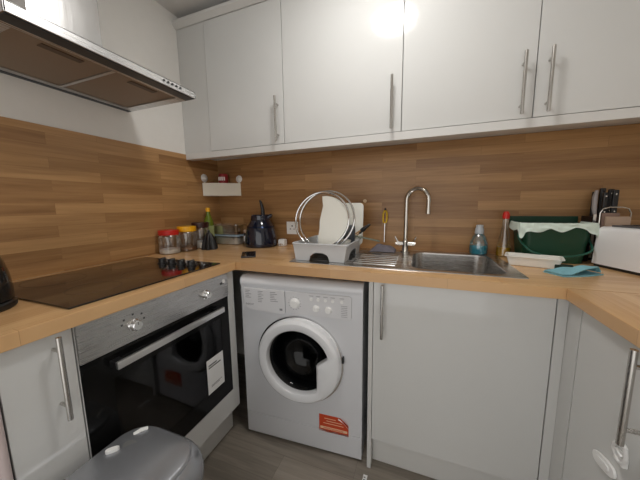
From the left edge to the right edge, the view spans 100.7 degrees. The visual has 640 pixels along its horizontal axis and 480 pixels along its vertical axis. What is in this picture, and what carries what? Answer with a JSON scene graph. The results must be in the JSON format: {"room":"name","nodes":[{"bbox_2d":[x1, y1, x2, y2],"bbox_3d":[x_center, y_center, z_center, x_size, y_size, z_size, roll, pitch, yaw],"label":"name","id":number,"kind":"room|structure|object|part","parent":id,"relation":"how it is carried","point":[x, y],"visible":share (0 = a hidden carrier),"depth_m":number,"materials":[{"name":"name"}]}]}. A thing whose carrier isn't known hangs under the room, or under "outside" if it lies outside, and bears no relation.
{"room":"kitchen","nodes":[
{"label":"kitchen","id":0,"kind":"room"},
{"bbox_2d":[0,0,216,280],"bbox_3d":[-1.252,-0.083,0.883,0.100,2.325,2.500,2,8,21],"label":"wall","id":1,"kind":"structure","parent":0,"point":[142,32],"depth_m":1.35,"materials":[{"name":"white paint"}]},
{"bbox_2d":[0,0,195,111],"bbox_3d":[-0.890,-0.939,0.972,0.452,0.656,0.605,2,8,21],"label":"hood","id":2,"kind":"object","parent":1,"relation":"attached to","point":[54,44],"visible":1,"depth_m":0.93,"materials":[{"name":"metal"}]},
{"bbox_2d":[0,116,220,280],"bbox_3d":[-1.168,-0.141,0.946,0.008,0.600,2.292,2,8,21],"label":"backsplash","id":3,"kind":"structure","parent":1,"relation":"attached to","point":[70,200],"depth_m":1.21,"materials":[{"name":"brown wood"}]},
{"bbox_2d":[155,0,229,17],"bbox_3d":[-0.063,-1.229,0.270,2.674,0.080,2.700,2,8,21],"label":"ceiling","id":4,"kind":"structure","parent":0,"point":[179,8],"depth_m":1.52,"materials":[{"name":"paint"}]},
{"bbox_2d":[203,353,436,479],"bbox_3d":[-0.033,1.155,0.588,2.674,0.080,2.700,2,8,21],"label":"floor","id":5,"kind":"structure","parent":0,"point":[243,453],"depth_m":1.23,"materials":[{"name":"grey wood"}]},
{"bbox_2d":[0,410,13,479],"bbox_3d":[-0.710,0.680,0.620,0.021,0.870,0.021,2,8,21],"label":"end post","id":6,"kind":"object","parent":5,"relation":"on","point":[6,473],"visible":1,"depth_m":0.59,"materials":[{"name":"white laminate"}]},
{"bbox_2d":[0,328,89,479],"bbox_3d":[-0.922,0.585,0.777,0.598,0.721,0.139,2,8,21],"label":"base cabinet","id":7,"kind":"object","parent":5,"relation":"on","point":[41,409],"visible":0.94,"depth_m":0.65,"materials":[{"name":"grey wood"}]},
{"bbox_3d":[-0.654,0.350,0.671,0.038,0.224,0.012,2,8,21],"label":"handle","id":8,"kind":"part","parent":7,"relation":"part of","materials":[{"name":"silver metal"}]},
{"bbox_2d":[64,426,203,479],"bbox_3d":[-0.530,0.850,0.615,0.305,0.528,0.515,2,8,21],"label":"waste bin","id":9,"kind":"object","parent":5,"relation":"on","point":[146,452],"visible":1,"depth_m":0.71,"materials":[{"name":"grey plastic"}]},
{"bbox_2d":[71,271,239,458],"bbox_3d":[-0.800,0.534,1.149,0.560,0.721,0.643,2,8,21],"label":"housing","id":10,"kind":"object","parent":5,"relation":"on","point":[203,430],"visible":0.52,"depth_m":1.27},
{"bbox_2d":[73,273,232,457],"bbox_3d":[-0.776,0.482,1.109,0.570,0.602,0.594,2,8,21],"label":"oven","id":11,"kind":"object","parent":10,"relation":"in","point":[143,364],"visible":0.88,"depth_m":0.93,"materials":[{"name":"black glass"}]},
{"bbox_3d":[-0.611,0.369,0.800,0.029,0.019,0.028,2,8,21],"label":"handle mount","id":12,"kind":"part","parent":11,"relation":"part of","materials":[{"name":"black plastic"}]},
{"bbox_3d":[-0.587,0.271,0.846,0.022,0.038,0.038,2,8,21],"label":"control knob","id":13,"kind":"part","parent":11,"relation":"part of","materials":[{"name":"silver metal"}]},
{"bbox_3d":[-0.558,0.248,0.993,0.030,0.113,0.594,2,8,21],"label":"control panel","id":14,"kind":"part","parent":11,"relation":"part of","materials":[{"name":"metal"}]},
{"bbox_3d":[-0.517,0.343,0.991,0.012,0.023,0.456,2,8,21],"label":"handle","id":15,"kind":"part","parent":11,"relation":"part of","materials":[{"name":"metal"}]},
{"bbox_3d":[-0.479,0.233,1.128,0.022,0.038,0.038,2,8,21],"label":"control knob","id":16,"kind":"part","parent":11,"relation":"part of","materials":[{"name":"silver metal"}]},
{"bbox_2d":[206,350,224,394],"bbox_3d":[-0.477,0.606,1.217,0.001,0.160,0.102,2,8,21],"label":"card","id":17,"kind":"object","parent":11,"relation":"attached to","point":[215,365],"visible":1,"depth_m":1.21,"materials":[{"name":"white paper"}]},
{"bbox_2d":[209,359,220,386],"bbox_3d":[-0.478,0.606,1.214,0.001,0.108,0.076,2,8,21],"label":"print","id":18,"kind":"object","parent":17,"relation":"attached to","point":[215,364],"depth_m":1.21},
{"bbox_3d":[-0.543,0.844,1.093,0.018,0.110,0.642,2,8,21],"label":"panel","id":19,"kind":"part","parent":10,"relation":"part of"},
{"bbox_2d":[200,412,232,459],"bbox_3d":[-0.717,1.018,0.803,0.016,0.149,1.348,2,8,21],"label":"plinth","id":20,"kind":"object","parent":5,"relation":"on","point":[206,448],"visible":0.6,"depth_m":1.32,"materials":[{"name":"white laminate"}]},
{"bbox_2d":[240,271,368,459],"bbox_3d":[-0.024,0.566,1.491,0.597,0.848,0.586,2,8,17],"label":"washing machine","id":21,"kind":"object","parent":5,"relation":"on","point":[306,337],"visible":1,"depth_m":1.24,"materials":[{"name":"silver metal"}]},
{"bbox_3d":[-0.266,0.287,1.262,0.218,0.113,0.010,2,8,17],"label":"detergent drawer","id":22,"kind":"part","parent":21,"relation":"part of","materials":[{"name":"white plastic"}]},
{"bbox_2d":[270,331,326,390],"bbox_3d":[-0.082,0.555,1.293,0.312,0.312,0.112,2,8,17],"label":"glass bowl","id":23,"kind":"object","parent":21,"relation":"on","point":[295,356],"depth_m":1.32,"materials":[{"name":"black glass"}]},
{"bbox_3d":[-0.102,0.563,1.229,0.410,0.410,0.045,2,8,17],"label":"door","id":24,"kind":"part","parent":21,"relation":"part of","materials":[{"name":"white plastic"}]},
{"bbox_3d":[-0.098,0.561,1.245,0.428,0.428,0.014,2,8,17],"label":"trim","id":25,"kind":"part","parent":21,"relation":"part of","materials":[{"name":"white plastic"}]},
{"bbox_3d":[-0.023,0.167,1.457,0.597,0.048,0.546,2,8,17],"label":"panel","id":26,"kind":"part","parent":21,"relation":"part of","materials":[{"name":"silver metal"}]},
{"bbox_3d":[-0.092,0.950,1.310,0.595,0.112,0.013,2,8,17],"label":"panel","id":27,"kind":"part","parent":21,"relation":"part of","materials":[{"name":"silver metal"}]},
{"bbox_3d":[-0.020,0.307,1.177,0.031,0.031,0.016,2,8,17],"label":"knob","id":28,"kind":"part","parent":21,"relation":"part of","materials":[{"name":"white plastic"}]},
{"bbox_3d":[-0.011,0.292,1.184,0.308,0.108,0.007,2,8,17],"label":"control panel","id":29,"kind":"part","parent":21,"relation":"part of","materials":[{"name":"white plastic"}]},
{"bbox_3d":[0.034,0.310,1.160,0.031,0.031,0.016,2,8,17],"label":"knob","id":30,"kind":"part","parent":21,"relation":"part of","materials":[{"name":"white plastic"}]},
{"bbox_2d":[320,418,346,433],"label":"sticker","id":31,"kind":"object","parent":21,"relation":"on","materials":[{"name":"red paper"}]},
{"bbox_2d":[367,282,556,479],"bbox_3d":[0.625,0.576,1.262,0.699,0.870,0.598,2,8,21],"label":"base cabinet","id":32,"kind":"object","parent":5,"relation":"on","point":[460,377],"depth_m":1.01,"materials":[{"name":"grey wood"}]},
{"bbox_3d":[0.313,0.562,1.400,0.018,0.870,0.560,2,8,21],"label":"panel","id":33,"kind":"part","parent":32,"relation":"part of","materials":[{"name":"white laminate"}]},
{"bbox_3d":[0.249,0.286,1.063,0.012,0.224,0.038,2,8,21],"label":"handle","id":34,"kind":"part","parent":32,"relation":"part of","materials":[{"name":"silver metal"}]},
{"bbox_2d":[148,243,639,299],"bbox_3d":[0.291,0.111,1.341,2.474,0.038,0.592,2,8,21],"label":"countertop","id":35,"kind":"structure","parent":32,"relation":"on","point":[276,259],"depth_m":1.02,"materials":[{"name":"brown wood"}]},
{"bbox_2d":[157,229,180,254],"bbox_3d":[-0.879,0.010,1.547,0.112,0.137,0.112,2,8,21],"label":"jar","id":36,"kind":"object","parent":35,"relation":"on","point":[171,250],"visible":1,"depth_m":1.52,"materials":[{"name":"clear glass"}]},
{"bbox_3d":[-0.879,-0.045,1.540,0.109,0.027,0.109,2,8,21],"label":"lid","id":37,"kind":"part","parent":36,"relation":"part of","materials":[{"name":"red plastic"}]},
{"bbox_2d":[176,226,197,251],"bbox_3d":[-0.821,-0.010,1.641,0.112,0.150,0.112,2,8,21],"label":"jar","id":38,"kind":"object","parent":35,"relation":"on","point":[187,248],"visible":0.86,"depth_m":1.61,"materials":[{"name":"clear glass"}]},
{"bbox_3d":[-0.822,-0.070,1.633,0.109,0.030,0.109,2,8,21],"label":"lid","id":39,"kind":"part","parent":38,"relation":"part of","materials":[{"name":"yellow plastic"}]},
{"bbox_2d":[191,222,208,248],"bbox_3d":[-0.786,-0.033,1.748,0.108,0.166,0.108,2,8,21],"label":"jar","id":40,"kind":"object","parent":35,"relation":"on","point":[197,224],"visible":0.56,"depth_m":1.72,"materials":[{"name":"clear glass"}]},
{"bbox_3d":[-0.787,-0.099,1.740,0.105,0.033,0.105,2,8,21],"label":"lid","id":41,"kind":"part","parent":40,"relation":"part of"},
{"bbox_2d":[201,230,217,249],"bbox_3d":[-0.703,-0.003,1.683,0.104,0.121,0.093,2,8,21],"label":"juicer","id":42,"kind":"object","parent":35,"relation":"on","point":[209,242],"visible":1,"depth_m":1.66,"materials":[{"name":"black plastic"}]},
{"bbox_2d":[204,208,214,236],"bbox_3d":[-0.772,-0.093,1.843,0.068,0.260,0.068,2,8,21],"label":"oil bottle","id":43,"kind":"object","parent":35,"relation":"on","point":[208,218],"visible":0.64,"depth_m":1.82,"materials":[{"name":"green glass"}]},
{"bbox_2d":[215,234,243,244],"bbox_3d":[-0.648,-0.009,1.915,0.227,0.070,0.130,2,8,21],"label":"food container","id":44,"kind":"object","parent":35,"relation":"on","point":[232,239],"visible":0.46,"depth_m":1.87,"materials":[{"name":"clear plastic"}]},
{"bbox_3d":[-0.648,-0.038,1.911,0.227,0.010,0.130,2,8,21],"label":"lid","id":45,"kind":"part","parent":44,"relation":"part of","materials":[{"name":"plastic"}]},
{"bbox_2d":[214,223,246,234],"bbox_3d":[-0.649,-0.080,1.905,0.227,0.072,0.130,2,8,21],"label":"food container","id":46,"kind":"object","parent":44,"relation":"on","point":[219,228],"visible":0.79,"depth_m":1.87,"materials":[{"name":"clear plastic"}]},
{"bbox_3d":[-0.649,-0.110,1.901,0.227,0.010,0.130,2,8,21],"label":"lid","id":47,"kind":"part","parent":46,"relation":"part of","materials":[{"name":"clear plastic"}]},
{"bbox_2d":[241,251,255,257],"bbox_3d":[-0.392,0.080,1.460,0.076,0.009,0.156,-2,8,-13],"label":"phone","id":48,"kind":"object","parent":35,"relation":"on","point":[249,254],"visible":1,"depth_m":1.43,"materials":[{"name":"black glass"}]},
{"bbox_2d":[245,200,276,247],"bbox_3d":[-0.397,-0.112,1.768,0.216,0.307,0.216,-1,8,1],"label":"kettle","id":49,"kind":"object","parent":35,"relation":"on","point":[260,232],"visible":1,"depth_m":1.70,"materials":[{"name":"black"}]},
{"bbox_3d":[-0.383,-0.216,1.754,0.036,0.096,0.027,-1,8,1],"label":"handle","id":50,"kind":"part","parent":49,"relation":"part of","materials":[{"name":"black plastic"}]},
{"bbox_2d":[278,239,286,245],"bbox_3d":[-0.250,0.013,1.810,0.054,0.046,0.121,0,8,2],"label":"plug","id":51,"kind":"object","parent":35,"relation":"on","point":[281,242],"visible":1,"depth_m":1.76,"materials":[{"name":"white plastic"}]},
{"bbox_2d":[289,248,528,278],"bbox_3d":[0.384,0.162,1.344,0.960,0.153,0.490,2,8,21],"label":"sink","id":52,"kind":"object","parent":35,"relation":"in","point":[491,265],"visible":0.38,"depth_m":1.34,"materials":[{"name":"metal"}]},
{"bbox_2d":[292,235,361,262],"bbox_3d":[0.051,0.039,1.404,0.290,0.086,0.330,2,8,21],"label":"dish rack","id":53,"kind":"object","parent":52,"relation":"on","point":[337,253],"visible":0.73,"depth_m":1.27,"materials":[{"name":"grey plastic"}]},
{"bbox_2d":[295,191,349,243],"bbox_3d":[0.007,-0.100,1.314,0.289,0.281,0.077,2,8,21],"label":"lid","id":54,"kind":"object","parent":53,"relation":"in","point":[313,194],"visible":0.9,"depth_m":1.32,"materials":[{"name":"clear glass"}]},
{"bbox_2d":[299,190,354,244],"bbox_3d":[0.031,-0.105,1.341,0.300,0.292,0.080,2,8,21],"label":"lid","id":55,"kind":"object","parent":53,"relation":"in","point":[339,193],"visible":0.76,"depth_m":1.33,"materials":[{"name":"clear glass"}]},
{"bbox_2d":[318,196,347,243],"bbox_3d":[0.068,-0.091,1.300,0.152,0.249,0.067,2,8,21],"label":"serving board","id":56,"kind":"object","parent":53,"relation":"on","point":[334,216],"visible":0.88,"depth_m":1.30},
{"bbox_2d":[338,239,350,244],"bbox_3d":[0.125,0.023,1.348,0.066,0.045,0.066,2,8,21],"label":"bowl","id":57,"kind":"object","parent":53,"relation":"in","point":[347,241],"visible":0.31,"depth_m":1.32,"materials":[{"name":"white ceramic"}]},
{"bbox_2d":[343,224,354,242],"bbox_3d":[0.154,-0.024,1.412,0.068,0.118,0.068,2,8,21],"label":"cup","id":58,"kind":"object","parent":53,"relation":"in","point":[351,237],"visible":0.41,"depth_m":1.38,"materials":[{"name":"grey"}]},
{"bbox_2d":[337,203,363,244],"bbox_3d":[0.161,-0.091,1.491,0.163,0.231,0.036,2,8,21],"label":"chopping board","id":59,"kind":"object","parent":53,"relation":"in","point":[358,207],"visible":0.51,"depth_m":1.47,"materials":[{"name":"white plastic"}]},
{"bbox_2d":[355,224,369,234],"bbox_3d":[0.214,-0.048,1.442,0.120,0.082,0.016,0,8,3],"label":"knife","id":60,"kind":"object","parent":53,"relation":"in","point":[367,225],"visible":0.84,"depth_m":1.43,"materials":[{"name":"black plastic"}]},
{"bbox_2d":[355,235,379,241],"bbox_3d":[0.231,-0.013,1.429,0.178,0.044,0.036,0,8,6],"label":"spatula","id":61,"kind":"object","parent":53,"relation":"in","point":[355,235],"visible":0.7,"depth_m":1.42,"materials":[{"name":"green plastic"}]},
{"bbox_2d":[369,243,395,252],"bbox_3d":[0.361,0.042,1.520,0.144,0.040,0.100,2,8,21],"label":"cloth","id":62,"kind":"object","parent":52,"relation":"on","point":[378,247],"visible":1,"depth_m":1.49,"materials":[{"name":"fabric"}]},
{"bbox_2d":[469,225,487,254],"bbox_3d":[0.830,-0.003,1.385,0.086,0.156,0.086,2,8,21],"label":"soap bottle","id":63,"kind":"object","parent":52,"relation":"on","point":[475,249],"visible":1,"depth_m":1.37,"materials":[{"name":"clear plastic"}]},
{"bbox_2d":[395,186,430,251],"bbox_3d":[0.508,-0.109,1.448,0.189,0.358,0.057,5,10,38],"label":"mixer tap","id":64,"kind":"object","parent":35,"relation":"on","point":[405,243],"visible":1,"depth_m":1.46,"materials":[{"name":"silver metal"}]},
{"bbox_3d":[0.446,0.004,1.500,0.047,0.052,0.025,1,8,15],"label":"lever","id":65,"kind":"part","parent":64,"relation":"part of","materials":[{"name":"silver metal"}]},
{"bbox_3d":[0.512,0.007,1.475,0.047,0.052,0.025,3,8,26],"label":"lever","id":66,"kind":"part","parent":64,"relation":"part of","materials":[{"name":"silver metal"}]},
{"bbox_3d":[0.520,-0.142,1.426,0.023,0.288,0.147,-8,10,-43],"label":"spout","id":67,"kind":"part","parent":64,"relation":"part of","materials":[{"name":"silver metal"}]},
{"bbox_2d":[495,211,510,256],"bbox_3d":[0.929,-0.031,1.335,0.066,0.228,0.066,2,8,21],"label":"oil cruet","id":68,"kind":"object","parent":35,"relation":"on","point":[500,250],"visible":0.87,"depth_m":1.33,"materials":[{"name":"clear glass"}]},
{"bbox_2d":[504,252,564,268],"bbox_3d":[0.917,0.088,1.144,0.199,0.041,0.102,5,10,38],"label":"tray","id":69,"kind":"object","parent":35,"relation":"on","point":[521,259],"visible":0.88,"depth_m":1.13,"materials":[{"name":"white plastic"}]},
{"bbox_2d":[509,216,599,263],"bbox_3d":[1.063,-0.006,1.232,0.293,0.202,0.211,2,8,21],"label":"caddy","id":70,"kind":"object","parent":35,"relation":"on","point":[564,236],"visible":0.96,"depth_m":1.17,"materials":[{"name":"green plastic"}]},
{"bbox_3d":[1.102,-0.093,1.315,0.274,0.052,0.008,2,8,21],"label":"hinged lid","id":71,"kind":"part","parent":70,"relation":"part of","materials":[{"name":"green plastic"}]},
{"bbox_3d":[1.041,0.024,1.178,0.264,0.097,0.087,2,8,21],"label":"handle","id":72,"kind":"part","parent":70,"relation":"part of","materials":[{"name":"green plastic"}]},
{"bbox_2d":[543,265,603,276],"bbox_3d":[0.960,0.110,1.006,0.172,0.037,0.097,-2,8,-8],"label":"cleaning cloth","id":73,"kind":"object","parent":35,"relation":"on","point":[580,270],"visible":1,"depth_m":0.98,"materials":[{"name":"teal fabric"}]},
{"bbox_2d":[554,264,573,267],"bbox_3d":[0.974,0.109,1.061,0.056,0.022,0.028,5,10,38],"label":"scourer","id":74,"kind":"object","parent":73,"relation":"on","point":[556,265],"visible":0.54,"depth_m":1.05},
{"bbox_2d":[581,188,619,261],"bbox_3d":[1.285,-0.069,1.204,0.125,0.330,0.089,2,8,21],"label":"knife block","id":75,"kind":"object","parent":35,"relation":"on","point":[610,198],"visible":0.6,"depth_m":1.19,"materials":[{"name":"black plastic"}]},
{"bbox_3d":[1.258,-0.162,1.221,0.017,0.120,0.014,2,8,21],"label":"knife handle","id":76,"kind":"part","parent":75,"relation":"part of","materials":[{"name":"black plastic"}]},
{"bbox_2d":[587,190,598,261],"bbox_3d":[1.203,-0.059,1.174,0.021,0.319,0.017,2,8,21],"label":"tool","id":77,"kind":"object","parent":75,"relation":"in","point":[595,195],"visible":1,"depth_m":1.16,"materials":[{"name":"silver metal"}]},
{"bbox_3d":[1.209,-0.007,1.179,0.010,0.216,0.004,2,8,21],"label":"blade","id":78,"kind":"part","parent":77,"relation":"part of","materials":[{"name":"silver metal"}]},
{"bbox_3d":[1.202,-0.165,1.160,0.020,0.105,0.017,2,8,21],"label":"handle","id":79,"kind":"part","parent":77,"relation":"part of","materials":[{"name":"white plastic"}]},
{"bbox_3d":[1.285,-0.169,1.212,0.020,0.135,0.014,2,8,21],"label":"knife handle","id":80,"kind":"part","parent":75,"relation":"part of","materials":[{"name":"black plastic"}]},
{"bbox_3d":[1.264,-0.154,1.179,0.017,0.115,0.014,2,8,21],"label":"knife handle","id":81,"kind":"part","parent":75,"relation":"part of","materials":[{"name":"black plastic"}]},
{"bbox_3d":[1.310,-0.165,1.199,0.020,0.130,0.014,2,8,21],"label":"knife handle","id":82,"kind":"part","parent":75,"relation":"part of","materials":[{"name":"black plastic"}]},
{"bbox_3d":[1.293,-0.157,1.165,0.020,0.125,0.014,2,8,21],"label":"knife handle","id":83,"kind":"part","parent":75,"relation":"part of","materials":[{"name":"black plastic"}]},
{"bbox_2d":[598,207,631,224],"bbox_3d":[1.268,-0.020,1.151,0.106,0.248,0.027,2,8,21],"label":"wire basket","id":84,"kind":"object","parent":35,"relation":"on","point":[606,207],"visible":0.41,"depth_m":1.14,"materials":[{"name":"silver metal"}]},
{"bbox_2d":[600,213,619,227],"bbox_3d":[1.258,-0.045,1.158,0.058,0.145,0.010,2,8,21],"label":"box","id":85,"kind":"object","parent":84,"relation":"in","point":[603,215],"visible":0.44,"depth_m":1.15,"materials":[{"name":"brown cardboard"}]},
{"bbox_2d":[604,217,630,225],"bbox_3d":[1.271,-0.035,1.140,0.080,0.130,0.010,2,8,21],"label":"box","id":86,"kind":"object","parent":84,"relation":"in","point":[608,221],"visible":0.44,"depth_m":1.13,"materials":[{"name":"beige cardboard"}]},
{"bbox_2d":[591,225,639,275],"bbox_3d":[1.238,0.040,0.971,0.165,0.176,0.303,-1,8,0],"label":"toaster","id":87,"kind":"object","parent":35,"relation":"on","point":[617,247],"visible":1,"depth_m":1.03,"materials":[{"name":"white plastic"}]},
{"bbox_3d":[1.237,-0.044,0.971,0.105,0.006,0.215,-1,8,0],"label":"plate","id":88,"kind":"part","parent":87,"relation":"part of","materials":[{"name":"silver metal"}]},
{"bbox_3d":[0.566,0.960,1.118,0.680,0.148,0.016,2,8,21],"label":"plinth","id":89,"kind":"part","parent":32,"relation":"part of","materials":[{"name":"white laminate"}]},
{"bbox_2d":[537,299,582,479],"bbox_3d":[0.821,0.625,0.883,0.098,0.869,0.090,2,8,21],"label":"post","id":90,"kind":"object","parent":5,"relation":"on","point":[568,317],"visible":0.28,"depth_m":0.88,"materials":[{"name":"white laminate"}]},
{"bbox_2d":[562,311,639,479],"bbox_3d":[0.972,0.587,0.572,0.619,0.724,0.366,2,8,21],"label":"base cabinet","id":91,"kind":"object","parent":5,"relation":"on","point":[603,439],"visible":0.98,"depth_m":0.69,"materials":[{"name":"grey wood"}]},
{"bbox_3d":[0.669,0.339,0.562,0.041,0.222,0.014,2,8,21],"label":"handle","id":92,"kind":"part","parent":91,"relation":"part of","materials":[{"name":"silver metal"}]},
{"bbox_3d":[0.799,0.659,0.061,0.579,0.721,0.719,2,8,21],"label":"base cabinet","id":93,"kind":"object","parent":5,"relation":"on","visible":0},
{"bbox_2d":[566,289,639,347],"bbox_3d":[0.858,0.255,0.203,0.600,0.038,1.148,2,8,21],"label":"countertop","id":94,"kind":"structure","parent":93,"relation":"on","point":[620,312],"depth_m":0.69,"materials":[{"name":"brown wood"}]},
{"bbox_2d":[217,157,487,354],"bbox_3d":[0.413,-0.204,1.634,2.674,2.325,0.100,2,8,21],"label":"wall","id":95,"kind":"structure","parent":0,"point":[237,274],"depth_m":2.08,"materials":[{"name":"white paint"}]},
{"bbox_2d":[201,174,241,195],"bbox_3d":[-0.690,-0.389,1.875,0.213,0.152,0.172,2,8,21],"label":"corner shelf","id":96,"kind":"object","parent":95,"relation":"attached to","point":[209,189],"visible":1,"depth_m":1.88,"materials":[{"name":"beige plastic"}]},
{"bbox_2d":[201,174,207,181],"bbox_3d":[-0.801,-0.432,1.850,0.017,0.058,0.058,2,8,21],"label":"cup","id":97,"kind":"object","parent":96,"relation":"on","point":[204,178],"depth_m":1.84,"materials":[{"name":"white ceramic"}]},
{"bbox_2d":[202,183,240,195],"bbox_3d":[-0.695,-0.359,1.886,0.199,0.090,0.163,2,8,21],"label":"tray","id":98,"kind":"object","parent":96,"relation":"on","point":[209,189],"depth_m":1.88,"materials":[{"name":"beige plastic"}]},
{"bbox_2d":[218,174,228,182],"bbox_3d":[-0.699,-0.402,1.926,0.068,0.155,0.070,2,8,21],"label":"pot","id":99,"kind":"object","parent":96,"relation":"in","point":[222,178],"visible":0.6,"depth_m":1.89,"materials":[{"name":"red plastic"}]},
{"bbox_2d":[236,175,241,181],"bbox_3d":[-0.589,-0.440,1.911,0.052,0.052,0.017,2,8,21],"label":"cup","id":100,"kind":"object","parent":96,"relation":"on","point":[238,178],"depth_m":1.91,"materials":[{"name":"white ceramic"}]},
{"bbox_2d":[203,0,304,158],"bbox_3d":[-0.393,-0.914,1.611,0.510,0.727,0.330,2,8,21],"label":"upper cabinet","id":101,"kind":"object","parent":95,"relation":"attached to","point":[244,61],"visible":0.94,"depth_m":1.49,"materials":[{"name":"grey wood"}]},
{"bbox_2d":[176,22,210,153],"bbox_3d":[-0.771,-0.912,1.634,0.208,0.727,0.016,2,8,21],"label":"filler panel","id":102,"kind":"object","parent":101,"relation":"attached to","point":[190,40],"visible":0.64,"depth_m":1.62,"materials":[{"name":"white laminate"}]},
{"bbox_3d":[-0.234,-0.651,1.430,0.012,0.232,0.040,2,8,21],"label":"handle","id":103,"kind":"part","parent":101,"relation":"part of","materials":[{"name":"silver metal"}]},
{"bbox_2d":[281,0,404,152],"bbox_3d":[0.132,-0.894,1.413,0.611,0.727,0.330,2,8,21],"label":"upper cabinet","id":104,"kind":"object","parent":95,"relation":"attached to","point":[343,59],"visible":0.98,"depth_m":1.30,"materials":[{"name":"white wood"}]},
{"bbox_2d":[171,0,267,30],"bbox_3d":[0.277,-1.249,1.171,2.472,0.036,0.046,2,8,21],"label":"crown molding","id":105,"kind":"structure","parent":104,"relation":"attached to","point":[230,6],"depth_m":1.49,"materials":[{"name":"white wood"}]},
{"bbox_3d":[0.329,-0.630,1.218,0.012,0.232,0.040,2,8,21],"label":"handle","id":106,"kind":"part","parent":104,"relation":"part of","materials":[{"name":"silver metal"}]},
{"bbox_2d":[185,107,639,160],"bbox_3d":[0.298,-0.495,1.299,2.472,0.037,0.056,2,8,21],"label":"pelmet","id":107,"kind":"object","parent":104,"relation":"attached to","point":[624,114],"visible":1,"depth_m":1.18,"materials":[{"name":"white laminate"}]},
{"bbox_2d":[217,123,639,253],"bbox_3d":[0.393,-0.246,1.577,2.473,0.604,0.008,2,8,21],"label":"backsplash","id":108,"kind":"structure","parent":95,"relation":"attached to","point":[471,182],"depth_m":1.46,"materials":[{"name":"brown wood"}]},
{"bbox_2d":[287,222,297,233],"bbox_3d":[-0.189,-0.082,1.811,0.086,0.086,0.013,2,8,21],"label":"wall socket","id":109,"kind":"object","parent":108,"relation":"attached to","point":[291,229],"visible":0.62,"depth_m":1.81,"materials":[{"name":"white plastic"}]},
{"bbox_2d":[382,208,387,241],"bbox_3d":[0.381,-0.088,1.573,0.038,0.199,0.031,-8,10,-42],"label":"peeler","id":110,"kind":"object","parent":108,"relation":"attached to","point":[385,210],"visible":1,"depth_m":1.57,"materials":[{"name":"yellow plastic"}]},
{"bbox_3d":[0.385,-0.136,1.571,0.032,0.082,0.022,2,8,21],"label":"handle","id":111,"kind":"part","parent":110,"relation":"part of","materials":[{"name":"yellow plastic"}]},
{"bbox_2d":[401,0,541,143],"bbox_3d":[0.653,-0.875,1.216,0.502,0.727,0.330,2,8,21],"label":"upper cabinet","id":112,"kind":"object","parent":95,"relation":"attached to","point":[466,62],"visible":0.99,"depth_m":1.11,"materials":[{"name":"white wood"}]},
{"bbox_3d":[0.797,-0.612,1.041,0.012,0.232,0.040,2,8,21],"label":"handle","id":113,"kind":"part","parent":112,"relation":"part of","materials":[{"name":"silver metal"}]},
{"bbox_2d":[510,0,639,134],"bbox_3d":[1.179,-0.855,1.018,0.622,0.727,0.330,2,8,21],"label":"upper cabinet","id":114,"kind":"object","parent":95,"relation":"attached to","point":[588,54],"visible":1,"depth_m":0.98,"materials":[{"name":"white wood"}]},
{"bbox_3d":[0.876,-0.609,1.012,0.012,0.232,0.040,2,8,21],"label":"handle","id":115,"kind":"part","parent":114,"relation":"part of","materials":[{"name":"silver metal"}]},
{"bbox_3d":[-1.069,0.631,0.447,0.560,0.721,0.536,2,8,21],"label":"base cabinet","id":116,"kind":"object","parent":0,"visible":0},
{"bbox_2d":[0,255,235,352],"bbox_3d":[-0.988,0.224,0.609,0.592,0.038,1.700,2,8,21],"label":"countertop","id":117,"kind":"structure","parent":116,"relation":"on","point":[26,322],"depth_m":0.72,"materials":[{"name":"brown wood"}]},
{"bbox_2d":[0,256,17,311],"bbox_3d":[-0.936,0.086,0.683,0.188,0.216,0.188,-6,9,-33],"label":"electric kettle","id":118,"kind":"object","parent":117,"relation":"on","point":[8,299],"visible":1,"depth_m":0.72,"materials":[{"name":"black plastic"}]},
{"bbox_2d":[13,257,219,309],"bbox_3d":[-0.804,0.126,1.065,0.499,0.031,0.580,2,8,21],"label":"cooktop","id":119,"kind":"object","parent":117,"relation":"in","point":[77,288],"visible":1,"depth_m":0.97,"materials":[{"name":"black glass"}]},
{"bbox_3d":[-0.750,0.098,1.262,0.042,0.023,0.042,2,8,21],"label":"knob","id":120,"kind":"part","parent":119,"relation":"part of","materials":[{"name":"black plastic"}]},
{"bbox_3d":[-0.694,0.100,1.240,0.042,0.023,0.042,2,8,21],"label":"knob","id":121,"kind":"part","parent":119,"relation":"part of","materials":[{"name":"black plastic"}]},
{"bbox_3d":[-0.638,0.102,1.219,0.042,0.023,0.042,2,8,21],"label":"knob","id":122,"kind":"part","parent":119,"relation":"part of","materials":[{"name":"black plastic"}]},
{"bbox_3d":[-0.582,0.104,1.198,0.042,0.023,0.042,2,8,21],"label":"knob","id":123,"kind":"part","parent":119,"relation":"part of","materials":[{"name":"black plastic"}]}
]}

